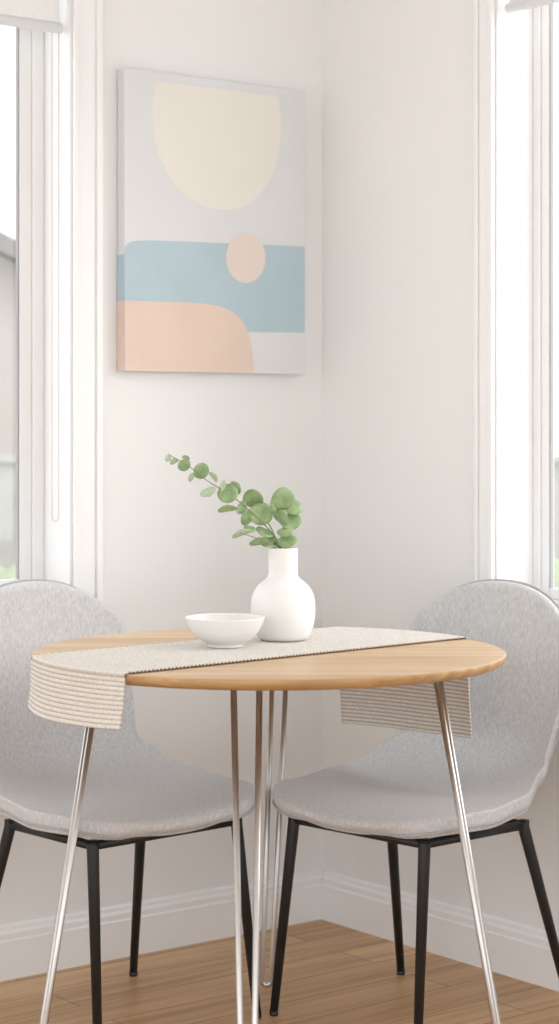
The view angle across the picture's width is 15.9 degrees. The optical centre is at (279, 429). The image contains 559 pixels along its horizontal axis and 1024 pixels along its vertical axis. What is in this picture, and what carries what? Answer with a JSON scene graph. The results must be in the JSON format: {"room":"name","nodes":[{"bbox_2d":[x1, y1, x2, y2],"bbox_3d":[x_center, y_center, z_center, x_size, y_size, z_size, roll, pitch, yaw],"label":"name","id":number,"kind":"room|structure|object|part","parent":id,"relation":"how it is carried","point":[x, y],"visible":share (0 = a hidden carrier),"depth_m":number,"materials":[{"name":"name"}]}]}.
{"room":"dining room","nodes":[
{"label":"dining room","id":0,"kind":"room"},
{"bbox_2d":[0,231,15,262],"bbox_3d":[-5.375,-2.081,17.000,7.850,2.197,6.600,0,0,0],"label":"house roof","id":1,"kind":"structure","parent":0,"point":[7,243],"depth_m":13.70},
{"bbox_2d":[96,0,102,602],"bbox_3d":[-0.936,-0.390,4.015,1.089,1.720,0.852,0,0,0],"label":"window trim","id":2,"kind":"structure","parent":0,"point":[99,3],"depth_m":4.43,"materials":[{"name":"white wood"}]},
{"bbox_2d":[0,0,321,924],"bbox_3d":[-2.052,-0.120,3.251,5.640,2.600,0.140,0,0,-38],"label":"wall","id":3,"kind":"structure","parent":0,"point":[170,555],"depth_m":4.62,"materials":[{"name":"paint"}]},
{"bbox_2d":[0,0,71,584],"bbox_3d":[-0.988,-0.390,4.082,1.240,1.580,0.140,0,0,-38],"label":"window","id":4,"kind":"structure","parent":3,"relation":"in","point":[37,37],"depth_m":4.47,"materials":[{"name":"plastic"}]},
{"bbox_3d":[-1.020,-0.390,4.122,1.168,1.508,0.018,0,0,-38],"label":"sash","id":5,"kind":"part","parent":4,"relation":"part of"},
{"bbox_2d":[16,27,18,578],"bbox_3d":[-1.018,-0.390,4.121,1.104,1.444,0.010,0,0,-38],"label":"gasket","id":6,"kind":"object","parent":4,"relation":"attached to","point":[17,29],"visible":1,"depth_m":4.46,"materials":[{"name":"grey rubber"}]},
{"bbox_2d":[0,0,62,521],"bbox_3d":[-0.970,-0.479,4.059,1.220,1.364,0.062,0,0,-38],"label":"roller blind","id":7,"kind":"object","parent":4,"relation":"attached to","point":[40,15],"visible":1,"depth_m":4.39,"materials":[{"name":"fabric"}]},
{"bbox_3d":[-0.958,-0.887,4.044,1.204,0.024,0.024,0,0,-38],"label":"rail","id":8,"kind":"part","parent":7,"relation":"part of","materials":[{"name":"plastic"}]},
{"bbox_3d":[-0.496,-0.463,4.424,0.003,1.333,0.030,0,0,-38],"label":"chain","id":9,"kind":"part","parent":7,"relation":"part of","materials":[{"name":"plastic"}]},
{"bbox_2d":[73,0,95,597],"bbox_3d":[-0.941,-0.390,4.022,1.380,1.720,0.012,0,0,-38],"label":"window frame","id":10,"kind":"structure","parent":3,"relation":"attached to","point":[87,7],"depth_m":4.42,"materials":[{"name":"paint"}]},
{"bbox_2d":[74,0,79,588],"bbox_3d":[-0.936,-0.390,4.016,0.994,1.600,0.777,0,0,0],"label":"bead","id":11,"kind":"object","parent":10,"relation":"attached to","point":[76,2],"depth_m":4.40},
{"bbox_2d":[0,869,323,981],"bbox_3d":[-2.059,1.122,3.147,5.500,0.116,0.016,0,0,-38],"label":"baseboard","id":12,"kind":"structure","parent":3,"relation":"attached to","point":[173,921],"depth_m":4.52,"materials":[{"name":"paint"}]},
{"bbox_2d":[117,68,304,374],"bbox_3d":[-0.151,-0.470,4.625,0.517,0.676,0.031,0,0,-38],"label":"canvas painting","id":13,"kind":"object","parent":3,"relation":"attached to","point":[211,172],"visible":1,"depth_m":4.60,"materials":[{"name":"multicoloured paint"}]},
{"bbox_2d":[0,919,558,1023],"bbox_3d":[-0.359,1.230,1.084,5.640,0.100,5.640,0,0,-38],"label":"floor","id":14,"kind":"structure","parent":0,"point":[333,973],"depth_m":4.22,"materials":[{"name":"brown wood"}]},
{"bbox_2d":[0,579,261,1023],"bbox_3d":[-0.356,0.748,4.047,0.513,0.863,0.542,0,0,-42],"label":"dining chair","id":15,"kind":"object","parent":14,"relation":"on","point":[134,792],"visible":0.87,"depth_m":4.13,"materials":[{"name":"fabric"}]},
{"bbox_3d":[-0.586,0.976,4.013,0.125,0.396,0.024,0,0,21],"label":"leg","id":16,"kind":"part","parent":15,"relation":"part of","materials":[{"name":"black metal"}]},
{"bbox_3d":[-0.348,0.976,3.766,0.024,0.395,0.076,0,0,-12],"label":"leg","id":17,"kind":"part","parent":15,"relation":"part of","materials":[{"name":"black metal"}]},
{"bbox_3d":[-0.301,0.976,4.271,0.024,0.396,0.127,0,0,-12],"label":"leg","id":18,"kind":"part","parent":15,"relation":"part of","materials":[{"name":"black metal"}]},
{"bbox_3d":[-0.067,0.976,4.027,0.065,0.395,0.024,0,0,17],"label":"leg","id":19,"kind":"part","parent":15,"relation":"part of","materials":[{"name":"metal"}]},
{"bbox_2d":[31,628,506,1023],"bbox_3d":[-0.020,0.797,3.810,0.900,0.754,0.900,0,0,0],"label":"round dining table","id":20,"kind":"object","parent":14,"relation":"on","point":[436,662],"visible":0.69,"depth_m":3.67,"materials":[{"name":"brown wood"}]},
{"bbox_3d":[-0.391,0.808,3.697,0.126,0.731,0.040,0,0,-17],"label":"hairpin leg","id":21,"kind":"part","parent":20,"relation":"part of","materials":[{"name":"metal"}]},
{"bbox_3d":[-0.058,0.808,3.443,0.057,0.731,0.136,0,0,0],"label":"hairpin leg","id":22,"kind":"part","parent":20,"relation":"part of","materials":[{"name":"metal"}]},
{"bbox_2d":[28,626,471,738],"bbox_3d":[-0.054,0.521,3.847,0.925,0.212,0.330,0,0,-43],"label":"table runner","id":23,"kind":"object","parent":20,"relation":"on","point":[85,688],"visible":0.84,"depth_m":3.77,"materials":[{"name":"beige fabric"}]},
{"bbox_2d":[185,613,264,647],"bbox_3d":[-0.104,0.386,3.832,0.153,0.057,0.153,0,0,0],"label":"ceramic bowl","id":24,"kind":"object","parent":23,"relation":"on","point":[218,630],"visible":1,"depth_m":3.79,"materials":[{"name":"white ceramic"}]},
{"bbox_2d":[165,454,314,641],"bbox_3d":[-0.078,0.232,3.955,0.298,0.367,0.128,0,0,0],"label":"vase","id":25,"kind":"object","parent":23,"relation":"on","point":[286,602],"visible":0.98,"depth_m":3.94,"materials":[{"name":"ceramic"}]},
{"bbox_3d":[-0.104,0.210,3.951,0.234,0.325,0.019,0,0,0],"label":"stem","id":26,"kind":"part","parent":25,"relation":"part of","materials":[{"name":"green plant"}]},
{"bbox_3d":[-0.034,0.267,3.933,0.092,0.132,0.012,0,0,-23],"label":"stem","id":27,"kind":"part","parent":25,"relation":"part of","materials":[{"name":"green plant"}]},
{"bbox_3d":[-0.014,0.808,4.162,0.039,0.731,0.116,0,0,-20],"label":"hairpin leg","id":28,"kind":"part","parent":20,"relation":"part of","materials":[{"name":"metal"}]},
{"bbox_3d":[0.351,0.808,3.696,0.138,0.731,0.040,0,0,17],"label":"hairpin leg","id":29,"kind":"part","parent":20,"relation":"part of","materials":[{"name":"metal"}]},
{"bbox_2d":[269,579,558,1023],"bbox_3d":[0.295,0.748,4.056,0.513,0.863,0.542,0,0,44],"label":"dining chair","id":30,"kind":"object","parent":14,"relation":"on","point":[400,791],"visible":0.77,"depth_m":4.11,"materials":[{"name":"fabric"}]},
{"bbox_3d":[0.011,0.976,4.040,0.065,0.395,0.024,0,0,-28],"label":"leg","id":31,"kind":"part","parent":30,"relation":"part of","materials":[{"name":"black metal"}]},
{"bbox_3d":[0.246,0.976,4.282,0.024,0.396,0.127,0,0,14],"label":"leg","id":32,"kind":"part","parent":30,"relation":"part of","materials":[{"name":"black metal"}]},
{"bbox_3d":[0.270,0.976,3.782,0.024,0.395,0.069,0,0,16],"label":"leg","id":33,"kind":"part","parent":30,"relation":"part of","materials":[{"name":"black metal"}]},
{"bbox_3d":[0.537,0.976,4.005,0.127,0.396,0.024,0,0,-17],"label":"leg","id":34,"kind":"part","parent":30,"relation":"part of","materials":[{"name":"black metal"}]},
{"bbox_2d":[322,0,558,933],"bbox_3d":[1.851,-0.120,2.722,0.140,2.600,5.500,0,0,-38],"label":"wall","id":35,"kind":"structure","parent":0,"point":[398,75],"depth_m":4.62,"materials":[{"name":"paint"}]},
{"bbox_2d":[321,870,558,991],"bbox_3d":[1.795,1.122,2.667,0.016,0.116,5.484,0,0,-38],"label":"baseboard","id":36,"kind":"structure","parent":35,"relation":"attached to","point":[519,951],"depth_m":4.48,"materials":[{"name":"paint"}]},
{"bbox_2d":[478,0,494,579],"bbox_3d":[0.868,-0.390,3.857,0.012,1.684,1.404,0,0,-38],"label":"window frame","id":37,"kind":"structure","parent":35,"relation":"attached to","point":[482,4],"depth_m":4.38,"materials":[{"name":"paint"}]},
{"bbox_2d":[474,0,477,580],"bbox_3d":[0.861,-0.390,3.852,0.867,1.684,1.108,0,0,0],"label":"bead","id":38,"kind":"object","parent":37,"relation":"attached to","point":[475,1],"depth_m":4.40},
{"bbox_2d":[487,0,491,578],"bbox_3d":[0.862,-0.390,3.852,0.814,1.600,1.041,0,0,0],"label":"bead","id":39,"kind":"object","parent":37,"relation":"attached to","point":[489,2],"depth_m":4.36},
{"bbox_2d":[496,0,558,604],"bbox_3d":[0.928,-0.390,3.904,0.140,1.580,1.300,0,0,-38],"label":"window","id":40,"kind":"structure","parent":35,"relation":"in","point":[537,12],"depth_m":4.41,"materials":[{"name":"plastic"}]},
{"bbox_2d":[504,0,558,13],"bbox_3d":[0.904,-1.035,3.886,0.062,0.251,1.280,0,0,-38],"label":"roller blind","id":41,"kind":"object","parent":40,"relation":"attached to","point":[512,6],"visible":1,"depth_m":4.32,"materials":[{"name":"fabric"}]},
{"bbox_3d":[0.968,-0.390,3.936,0.018,1.524,1.244,0,0,-38],"label":"sash","id":42,"kind":"part","parent":40,"relation":"part of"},
{"bbox_2d":[549,3,553,587],"bbox_3d":[0.966,-0.390,3.934,0.010,1.476,1.196,0,0,-38],"label":"gasket","id":43,"kind":"object","parent":40,"relation":"attached to","point":[551,6],"visible":1,"depth_m":4.40,"materials":[{"name":"grey rubber"}]},
{"label":"outside","id":44,"kind":"structure","parent":0,"visible":0},
{"label":"ground","id":45,"kind":"structure","parent":44,"visible":0},
{"bbox_2d":[0,255,15,559],"bbox_3d":[-5.375,-0.745,17.000,7.250,4.550,6.000,0,0,0],"label":"house walls","id":46,"kind":"structure","parent":45,"relation":"on","point":[7,267],"depth_m":14.00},
{"bbox_2d":[0,455,558,563],"bbox_3d":[-2.400,0.835,11.015,11.200,1.390,0.090,0,0,0],"label":"fence","id":47,"kind":"object","parent":45,"relation":"on","point":[7,462],"visible":0.02,"depth_m":11.00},
{"bbox_2d":[0,551,558,587],"bbox_3d":[-2.449,1.010,9.470,8.203,1.061,1.334,0,0,0],"label":"hedge","id":48,"kind":"object","parent":45,"relation":"on","point":[7,571],"visible":0.02,"depth_m":9.29,"materials":[{"name":"green plant"}]}
]}

